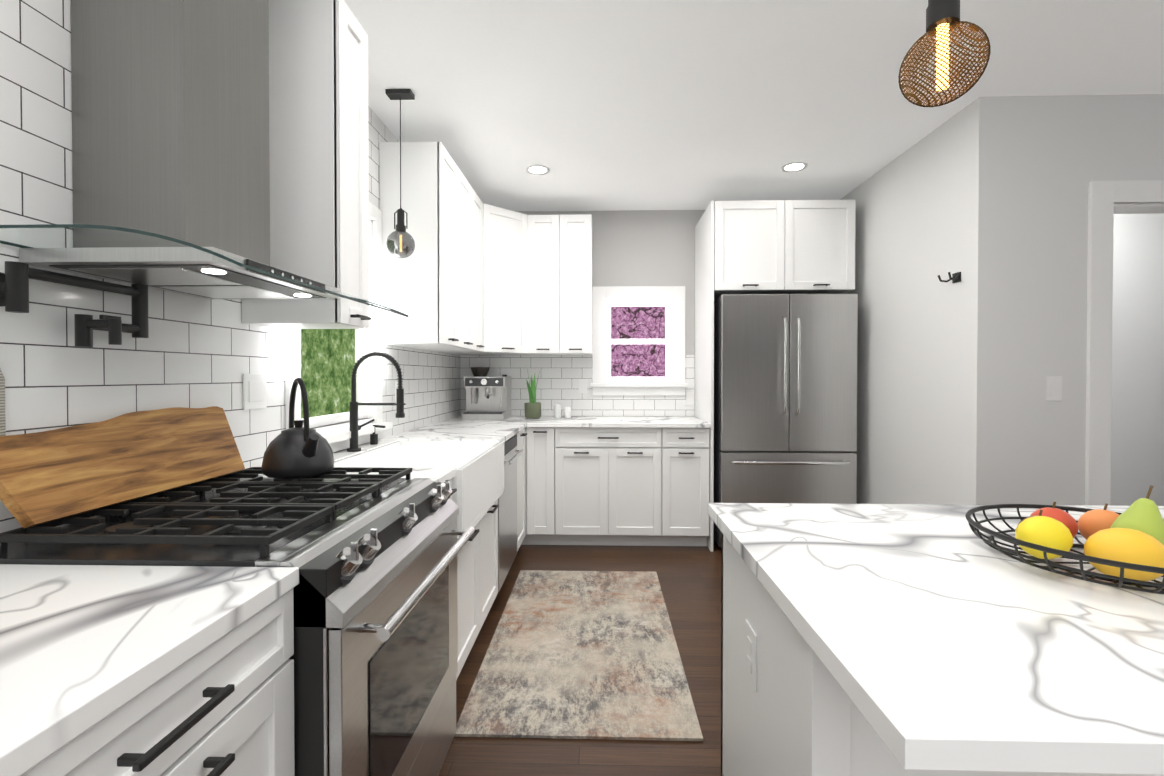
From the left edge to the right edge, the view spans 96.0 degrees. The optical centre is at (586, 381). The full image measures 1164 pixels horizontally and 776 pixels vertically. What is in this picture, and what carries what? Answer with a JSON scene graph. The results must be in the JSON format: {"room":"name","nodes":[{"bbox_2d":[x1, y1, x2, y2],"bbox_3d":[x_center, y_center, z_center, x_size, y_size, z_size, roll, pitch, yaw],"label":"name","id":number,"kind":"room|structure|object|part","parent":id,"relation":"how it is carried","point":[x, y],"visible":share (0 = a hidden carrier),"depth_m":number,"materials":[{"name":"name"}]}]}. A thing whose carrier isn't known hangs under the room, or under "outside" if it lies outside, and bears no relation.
{"room":"kitchen","nodes":[
{"label":"kitchen","id":0,"kind":"room"},
{"bbox_2d":[0,0,460,532],"bbox_3d":[-1.212,-0.073,1.042,0.120,2.620,6.970,0,1,2],"label":"wall","id":1,"kind":"structure","parent":0,"point":[193,352],"depth_m":1.20,"materials":[{"name":"tile"}]},
{"bbox_2d":[0,369,5,435],"bbox_3d":[-1.139,-0.015,0.880,0.031,0.338,0.300,0,1,2],"label":"hanging towel","id":2,"kind":"object","parent":1,"relation":"hanging from","point":[2,409],"visible":0.71,"depth_m":1.03,"materials":[{"name":"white fabric"}]},
{"bbox_2d":[0,261,148,346],"bbox_3d":[-1.081,-0.155,1.138,0.130,0.160,0.320,0,1,2],"label":"pot filler","id":3,"kind":"object","parent":1,"relation":"attached to","point":[14,286],"visible":0.98,"depth_m":1.13,"materials":[{"name":"black metal"}]},
{"bbox_2d":[0,0,407,316],"bbox_3d":[-0.864,-0.794,1.302,0.555,1.181,0.787,0,1,2],"label":"range hood","id":4,"kind":"object","parent":1,"relation":"attached to","point":[170,149],"visible":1,"depth_m":1.17,"materials":[{"name":"metal"}]},
{"bbox_2d":[243,374,266,409],"bbox_3d":[-1.126,0.034,1.783,0.009,0.120,0.115,0,1,2],"label":"light switch","id":5,"kind":"object","parent":1,"relation":"attached to","point":[247,404],"depth_m":1.78,"materials":[{"name":"white plastic"}]},
{"bbox_3d":[-1.123,0.034,1.783,0.003,0.070,0.075,0,1,2],"label":"left rocker light switch","id":6,"kind":"part","parent":5,"relation":"part of","materials":[{"name":"white plastic"}]},
{"bbox_2d":[242,0,371,328],"bbox_3d":[-0.963,-0.727,1.815,0.330,1.070,0.216,0,1,2],"label":"upper cabinet","id":7,"kind":"object","parent":1,"relation":"attached to","point":[319,140],"depth_m":1.71,"materials":[{"name":"white wood"}]},
{"bbox_2d":[285,202,392,451],"bbox_3d":[-1.125,-0.295,2.365,0.160,1.205,0.855,0,1,2],"label":"window","id":8,"kind":"structure","parent":1,"relation":"in","point":[321,363],"depth_m":2.51,"materials":[{"name":"white wood"}]},
{"bbox_2d":[395,381,397,400],"bbox_3d":[-1.093,0.057,3.041,0.006,0.115,0.070,0,1,2],"label":"outlet","id":9,"kind":"object","parent":1,"relation":"attached to","point":[396,383],"visible":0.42,"depth_m":3.01,"materials":[{"name":"white plastic"}]},
{"bbox_2d":[379,142,465,347],"bbox_3d":[-0.931,-0.740,2.983,0.330,1.070,0.391,0,1,2],"label":"upper cabinet","id":10,"kind":"object","parent":1,"relation":"attached to","point":[428,286],"depth_m":2.79,"materials":[{"name":"white wood"}]},
{"bbox_2d":[415,173,469,351],"bbox_3d":[-0.922,-0.743,3.285,0.330,1.070,0.450,0,1,2],"label":"upper cabinet","id":11,"kind":"object","parent":1,"relation":"attached to","point":[465,184],"depth_m":3.35,"materials":[{"name":"white wood"}]},
{"bbox_2d":[442,185,493,354],"bbox_3d":[-0.891,-0.747,3.611,0.374,1.070,0.442,0,1,2],"label":"upper cabinet","id":12,"kind":"object","parent":1,"relation":"attached to","point":[472,274],"depth_m":3.70,"materials":[{"name":"white wood"}]},
{"bbox_2d":[456,441,503,529],"bbox_3d":[-0.452,0.434,2.332,0.022,0.236,0.832,0,1,2],"label":"sink","id":13,"kind":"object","parent":0,"relation":"attached to","point":[479,480],"depth_m":2.17,"materials":[{"name":"white ceramic"}]},
{"bbox_2d":[438,539,721,775],"bbox_3d":[1.597,1.261,1.543,6.150,0.060,8.100,0,1,2],"label":"floor","id":14,"kind":"structure","parent":0,"point":[689,578],"depth_m":2.16,"materials":[{"name":"brown wood"}]},
{"bbox_2d":[0,577,298,775],"bbox_3d":[-0.843,0.801,0.634,0.638,0.880,0.613,0,1,2],"label":"base cabinet","id":15,"kind":"object","parent":14,"relation":"on","point":[225,706],"depth_m":0.71,"materials":[{"name":"white"}]},
{"bbox_2d":[0,564,298,772],"bbox_3d":[-0.855,0.353,0.068,0.646,0.030,1.735,0,1,2],"label":"countertop","id":16,"kind":"structure","parent":15,"relation":"on","point":[74,638],"depth_m":0.71,"materials":[{"name":"white stone"}]},
{"bbox_2d":[0,467,474,775],"bbox_3d":[-0.749,0.756,1.320,0.784,0.955,0.760,0,1,2],"label":"range","id":17,"kind":"object","parent":14,"relation":"on","point":[373,558],"visible":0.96,"depth_m":1.10,"materials":[{"name":"silver metal"}]},
{"bbox_2d":[0,406,244,528],"bbox_3d":[-1.093,0.175,1.274,0.098,0.206,0.640,0,1,2],"label":"cutting board","id":18,"kind":"object","parent":17,"relation":"on","point":[52,475],"visible":0.94,"depth_m":1.19,"materials":[{"name":"brown wood"}]},
{"bbox_2d":[262,377,333,477],"bbox_3d":[-0.859,0.131,1.571,0.200,0.287,0.192,0,1,2],"label":"kettle","id":19,"kind":"object","parent":17,"relation":"on","point":[298,450],"visible":1,"depth_m":1.51,"materials":[{"name":"grey metal"}]},
{"bbox_2d":[344,453,487,662],"bbox_3d":[-0.801,0.785,2.133,0.638,0.880,0.543,0,1,2],"label":"base cabinet","id":20,"kind":"object","parent":14,"relation":"on","point":[476,548],"depth_m":2.28,"materials":[{"name":"white"}]},
{"bbox_2d":[258,421,527,481],"bbox_3d":[-0.780,0.323,2.721,0.646,0.030,2.042,0,1,2],"label":"countertop","id":21,"kind":"structure","parent":20,"relation":"on","point":[443,430],"depth_m":2.96,"materials":[{"name":"white stone"}]},
{"bbox_2d":[334,441,399,464],"bbox_3d":[-0.990,0.434,2.347,0.022,0.236,0.832,0,1,2],"label":"sink","id":22,"kind":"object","parent":21,"relation":"in","point":[390,443],"depth_m":2.35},
{"bbox_2d":[347,351,405,451],"bbox_3d":[-0.938,0.088,2.354,0.266,0.446,0.085,0,1,2],"label":"faucet","id":23,"kind":"object","parent":21,"relation":"on","point":[355,427],"visible":1,"depth_m":2.33,"materials":[{"name":"black metal"}]},
{"bbox_2d":[370,425,384,444],"bbox_3d":[-1.026,0.261,2.576,0.074,0.096,0.036,0,1,2],"label":"soap dispenser","id":24,"kind":"object","parent":21,"relation":"on","point":[373,438],"visible":0.98,"depth_m":2.56,"materials":[{"name":"black metal"}]},
{"bbox_2d":[372,465,403,467],"bbox_3d":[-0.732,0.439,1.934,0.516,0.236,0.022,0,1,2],"label":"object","id":25,"kind":"structure","parent":21,"relation":"in","point":[384,466],"depth_m":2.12,"materials":[{"name":"white"}]},
{"bbox_2d":[400,441,495,444],"bbox_3d":[-0.710,0.430,2.744,0.516,0.236,0.022,0,1,2],"label":"sink","id":26,"kind":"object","parent":21,"relation":"in","point":[401,442],"depth_m":2.73,"materials":[{"name":"white ceramic"}]},
{"bbox_2d":[457,489,503,538],"bbox_3d":[-0.721,0.567,2.341,0.560,0.030,0.832,0,1,2],"label":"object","id":27,"kind":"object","parent":20,"relation":"on","point":[494,499],"depth_m":2.38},
{"bbox_2d":[380,445,498,612],"bbox_3d":[-0.790,0.780,2.525,0.638,0.880,0.480,0,1,2],"label":"base cabinet","id":28,"kind":"object","parent":14,"relation":"on","point":[492,513],"depth_m":2.64,"materials":[{"name":"white wood"}]},
{"bbox_2d":[440,473,463,679],"bbox_3d":[-0.809,0.788,1.846,0.638,0.880,0.281,0,1,2],"label":"base cabinet","id":29,"kind":"object","parent":14,"relation":"on","point":[460,556],"depth_m":2.04,"materials":[{"name":"white wood"}]},
{"bbox_2d":[498,434,523,591],"bbox_3d":[-0.728,0.778,3.071,0.656,0.872,0.597,0,1,2],"label":"dishwasher","id":30,"kind":"object","parent":14,"relation":"on","point":[507,527],"visible":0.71,"depth_m":3.01,"materials":[{"name":"grey"}]},
{"bbox_2d":[504,425,535,551],"bbox_3d":[-0.728,0.768,3.584,0.702,0.880,0.420,0,1,2],"label":"base cabinet","id":31,"kind":"object","parent":14,"relation":"on","point":[526,437],"depth_m":3.76,"materials":[{"name":"white wood"}]},
{"bbox_2d":[536,425,563,544],"bbox_3d":[-0.302,0.763,4.043,0.292,0.880,0.693,0,1,2],"label":"base cabinet","id":32,"kind":"object","parent":14,"relation":"on","point":[549,438],"depth_m":3.76,"materials":[{"name":"white wood"}]},
{"bbox_2d":[454,570,702,740],"bbox_3d":[-0.010,1.214,2.558,0.860,0.010,1.520,0,1,2],"label":"rug","id":33,"kind":"object","parent":14,"relation":"on","point":[582,655],"visible":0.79,"depth_m":2.22,"materials":[{"name":"beige carpet"}]},
{"bbox_2d":[564,429,671,545],"bbox_3d":[0.165,0.763,4.063,0.888,0.880,0.628,0,1,2],"label":"base cabinet","id":34,"kind":"object","parent":14,"relation":"on","point":[618,482],"depth_m":3.75,"materials":[{"name":"white wood"}]},
{"bbox_2d":[448,417,711,428],"bbox_3d":[-0.090,0.308,4.047,1.953,0.030,0.649,0,1,2],"label":"countertop","id":35,"kind":"structure","parent":34,"relation":"on","point":[573,422],"depth_m":3.78,"materials":[{"name":"white stone"}]},
{"bbox_2d":[462,367,510,419],"bbox_3d":[-0.781,0.087,4.112,0.320,0.408,0.392,0,1,2],"label":"espresso machine","id":36,"kind":"object","parent":35,"relation":"on","point":[488,398],"visible":0.98,"depth_m":4.09,"materials":[{"name":"metal"}]},
{"bbox_2d":[524,365,540,418],"bbox_3d":[-0.425,0.072,4.149,0.134,0.439,0.202,0,1,2],"label":"plant pot","id":37,"kind":"object","parent":35,"relation":"on","point":[532,408],"visible":1,"depth_m":4.12,"materials":[{"name":"green"}]},
{"bbox_2d":[554,405,560,417],"bbox_3d":[-0.229,0.238,4.184,0.059,0.105,0.059,0,1,-10],"label":"canister","id":38,"kind":"object","parent":35,"relation":"on","point":[557,411],"depth_m":4.16,"materials":[{"name":"white ceramic"}]},
{"bbox_2d":[564,407,570,417],"bbox_3d":[-0.149,0.248,4.192,0.051,0.085,0.051,0,1,-10],"label":"canister","id":39,"kind":"object","parent":35,"relation":"on","point":[567,411],"depth_m":4.17,"materials":[{"name":"white ceramic"}]},
{"bbox_2d":[672,429,711,551],"bbox_3d":[0.687,0.763,4.048,0.401,0.880,0.628,0,1,2],"label":"base cabinet","id":40,"kind":"object","parent":14,"relation":"on","point":[691,448],"depth_m":3.74,"materials":[{"name":"white wood"}]},
{"bbox_2d":[713,294,857,547],"bbox_3d":[1.407,0.299,3.931,0.925,1.809,0.785,0,1,2],"label":"refrigerator","id":41,"kind":"object","parent":14,"relation":"on","point":[785,398],"visible":0.75,"depth_m":3.61,"materials":[{"name":"grey metal"}]},
{"bbox_2d":[715,523,959,775],"bbox_3d":[1.108,0.798,1.046,1.541,0.878,0.602,0,1,2],"label":"kitchen island","id":42,"kind":"object","parent":14,"relation":"on","point":[782,714],"depth_m":0.95,"materials":[{"name":"white wood"}]},
{"bbox_2d":[708,503,1163,775],"bbox_3d":[1.108,0.343,0.919,1.595,0.030,0.906,0,1,2],"label":"island countertop","id":43,"kind":"structure","parent":42,"relation":"on","point":[961,656],"depth_m":0.69,"materials":[{"name":"white stone"}]},
{"bbox_2d":[965,485,1163,593],"bbox_3d":[0.925,0.253,0.930,0.409,0.148,0.409,0,1,2],"label":"fruit bowl","id":44,"kind":"object","parent":43,"relation":"on","point":[1125,547],"visible":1,"depth_m":0.88,"materials":[{"name":"black metal"}]},
{"bbox_2d":[460,210,704,416],"bbox_3d":[0.523,-0.111,4.419,3.160,2.620,0.120,0,1,2],"label":"wall","id":45,"kind":"structure","parent":0,"point":[643,247],"depth_m":4.35,"materials":[{"name":"grey paint"}]},
{"bbox_2d":[490,205,537,354],"bbox_3d":[-0.731,-0.752,4.051,0.669,1.070,0.668,0,1,2],"label":"upper cabinet","id":46,"kind":"object","parent":45,"relation":"attached to","point":[513,314],"depth_m":3.96,"materials":[{"name":"white wood"}]},
{"bbox_2d":[534,215,569,354],"bbox_3d":[-0.324,-0.753,4.187,0.358,1.070,0.374,0,1,2],"label":"upper cabinet","id":47,"kind":"object","parent":45,"relation":"attached to","point":[551,232],"depth_m":4.05,"materials":[{"name":"white wood"}]},
{"bbox_2d":[460,355,694,415],"bbox_3d":[-0.080,0.034,4.374,1.954,0.508,0.006,0,1,2],"label":"wall tile","id":48,"kind":"structure","parent":45,"relation":"attached to","point":[559,378],"depth_m":4.37,"materials":[{"name":"white tile"}]},
{"bbox_2d":[579,380,586,392],"bbox_3d":[-0.029,0.042,4.366,0.070,0.115,0.006,0,1,2],"label":"electrical outlet","id":49,"kind":"object","parent":48,"relation":"attached to","point":[582,386],"visible":1,"depth_m":4.36,"materials":[{"name":"white plastic"}]},
{"bbox_2d":[686,392,693,405],"bbox_3d":[0.858,0.145,4.342,0.065,0.110,0.006,0,1,2],"label":"electrical outlet","id":50,"kind":"object","parent":48,"relation":"attached to","point":[689,398],"visible":1,"depth_m":4.34,"materials":[{"name":"white plastic"}]},
{"bbox_2d":[570,214,592,354],"bbox_3d":[-0.108,-0.754,4.203,0.309,1.070,0.330,0,1,2],"label":"upper cabinet","id":51,"kind":"object","parent":45,"relation":"attached to","point":[581,228],"depth_m":4.04,"materials":[{"name":"white wood"}]},
{"bbox_2d":[591,286,687,394],"bbox_3d":[0.434,-0.336,4.374,0.796,0.902,0.150,0,1,2],"label":"window","id":52,"kind":"structure","parent":45,"relation":"in","point":[638,340],"depth_m":4.38,"materials":[{"name":"white wood"}]},
{"bbox_2d":[714,200,797,300],"bbox_3d":[1.187,-0.961,4.005,0.549,0.630,0.649,0,1,2],"label":"upper cabinet","id":53,"kind":"object","parent":45,"relation":"attached to","point":[756,241],"depth_m":3.69,"materials":[{"name":"white wood"}]},
{"bbox_2d":[790,200,855,293],"bbox_3d":[1.617,-0.961,3.993,0.549,0.630,0.649,0,1,2],"label":"upper cabinet","id":54,"kind":"object","parent":45,"relation":"attached to","point":[826,228],"depth_m":3.68,"materials":[{"name":"white wood"}]},
{"bbox_2d":[344,0,1163,210],"bbox_3d":[1.597,-1.419,1.513,6.150,0.060,8.100,0,1,2],"label":"ceiling","id":55,"kind":"structure","parent":0,"point":[604,105],"depth_m":2.45,"materials":[{"name":"white paint"}]},
{"bbox_2d":[385,89,414,257],"bbox_3d":[-0.900,-0.999,2.538,0.132,0.800,0.132,0,1,2],"label":"pendant light","id":56,"kind":"object","parent":55,"relation":"hanging from","point":[400,242],"visible":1,"depth_m":2.52,"materials":[{"name":"black"}]},
{"bbox_2d":[526,165,549,174],"bbox_3d":[-0.323,-1.407,3.488,0.164,0.004,0.164,0,1,2],"label":"recessed light","id":57,"kind":"object","parent":55,"relation":"in","point":[537,170],"visible":1,"depth_m":3.49,"materials":[{"name":"white"}]},
{"bbox_2d":[781,162,807,172],"bbox_3d":[1.366,-1.406,3.441,0.164,0.004,0.164,0,1,2],"label":"recessed light","id":58,"kind":"object","parent":55,"relation":"in","point":[794,167],"visible":1,"depth_m":3.44,"materials":[{"name":"white plastic"}]},
{"bbox_2d":[898,0,990,106],"bbox_3d":[0.844,-1.020,1.239,0.150,0.730,0.120,0,1,2],"label":"pendant light","id":59,"kind":"object","parent":55,"relation":"hanging from","point":[940,12],"depth_m":1.23,"materials":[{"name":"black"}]},
{"bbox_3d":[0.844,-0.750,1.242,0.180,0.192,0.004,0,1,37],"label":"right pendant light frame","id":60,"kind":"part","parent":59,"relation":"part of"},
{"bbox_3d":[0.844,-0.750,1.242,0.150,0.187,0.117,0,1,2],"label":"right pendant light shade","id":61,"kind":"part","parent":59,"relation":"part of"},
{"bbox_2d":[840,109,962,504],"bbox_3d":[2.018,-0.101,3.512,0.120,2.620,1.610,0,1,2],"label":"wall","id":62,"kind":"structure","parent":0,"point":[908,229],"depth_m":3.14,"materials":[{"name":"white paint"}]},
{"bbox_2d":[938,272,960,282],"bbox_3d":[1.898,-0.542,2.735,0.074,0.050,0.094,0,1,2],"label":"hooks","id":63,"kind":"object","parent":62,"relation":"attached to","point":[955,278],"visible":1,"depth_m":2.72,"materials":[{"name":"black metal"}]},
{"bbox_2d":[959,94,1163,504],"bbox_3d":[3.318,-0.091,2.610,2.770,2.620,0.120,0,1,2],"label":"wall","id":64,"kind":"structure","parent":0,"point":[1032,166],"depth_m":2.58,"materials":[{"name":"white paint"}]},
{"bbox_2d":[1046,376,1061,400],"bbox_3d":[2.300,0.035,2.577,0.073,0.120,0.005,0,1,2],"label":"light switch","id":65,"kind":"object","parent":64,"relation":"attached to","point":[1049,379],"visible":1,"depth_m":2.57,"materials":[{"name":"white plastic"}]},
{"bbox_2d":[1051,381,1057,395],"bbox_3d":[2.300,0.035,2.573,0.031,0.070,0.003,0,1,2],"label":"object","id":66,"kind":"structure","parent":65,"relation":"attached to","point":[1054,388],"depth_m":2.57,"materials":[{"name":"white plastic"}]},
{"bbox_2d":[1085,180,1163,505],"bbox_3d":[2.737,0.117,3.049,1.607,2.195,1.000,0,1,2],"label":"door frame","id":67,"kind":"structure","parent":64,"relation":"attached to","point":[1145,196],"depth_m":2.55,"materials":[{"name":"white wood"}]},
{"bbox_2d":[1110,213,1163,505],"bbox_3d":[3.403,-0.101,3.508,2.650,2.620,0.120,0,1,2],"label":"wall","id":68,"kind":"structure","parent":0,"point":[1137,435],"depth_m":3.44,"materials":[{"name":"white paint"}]}
]}

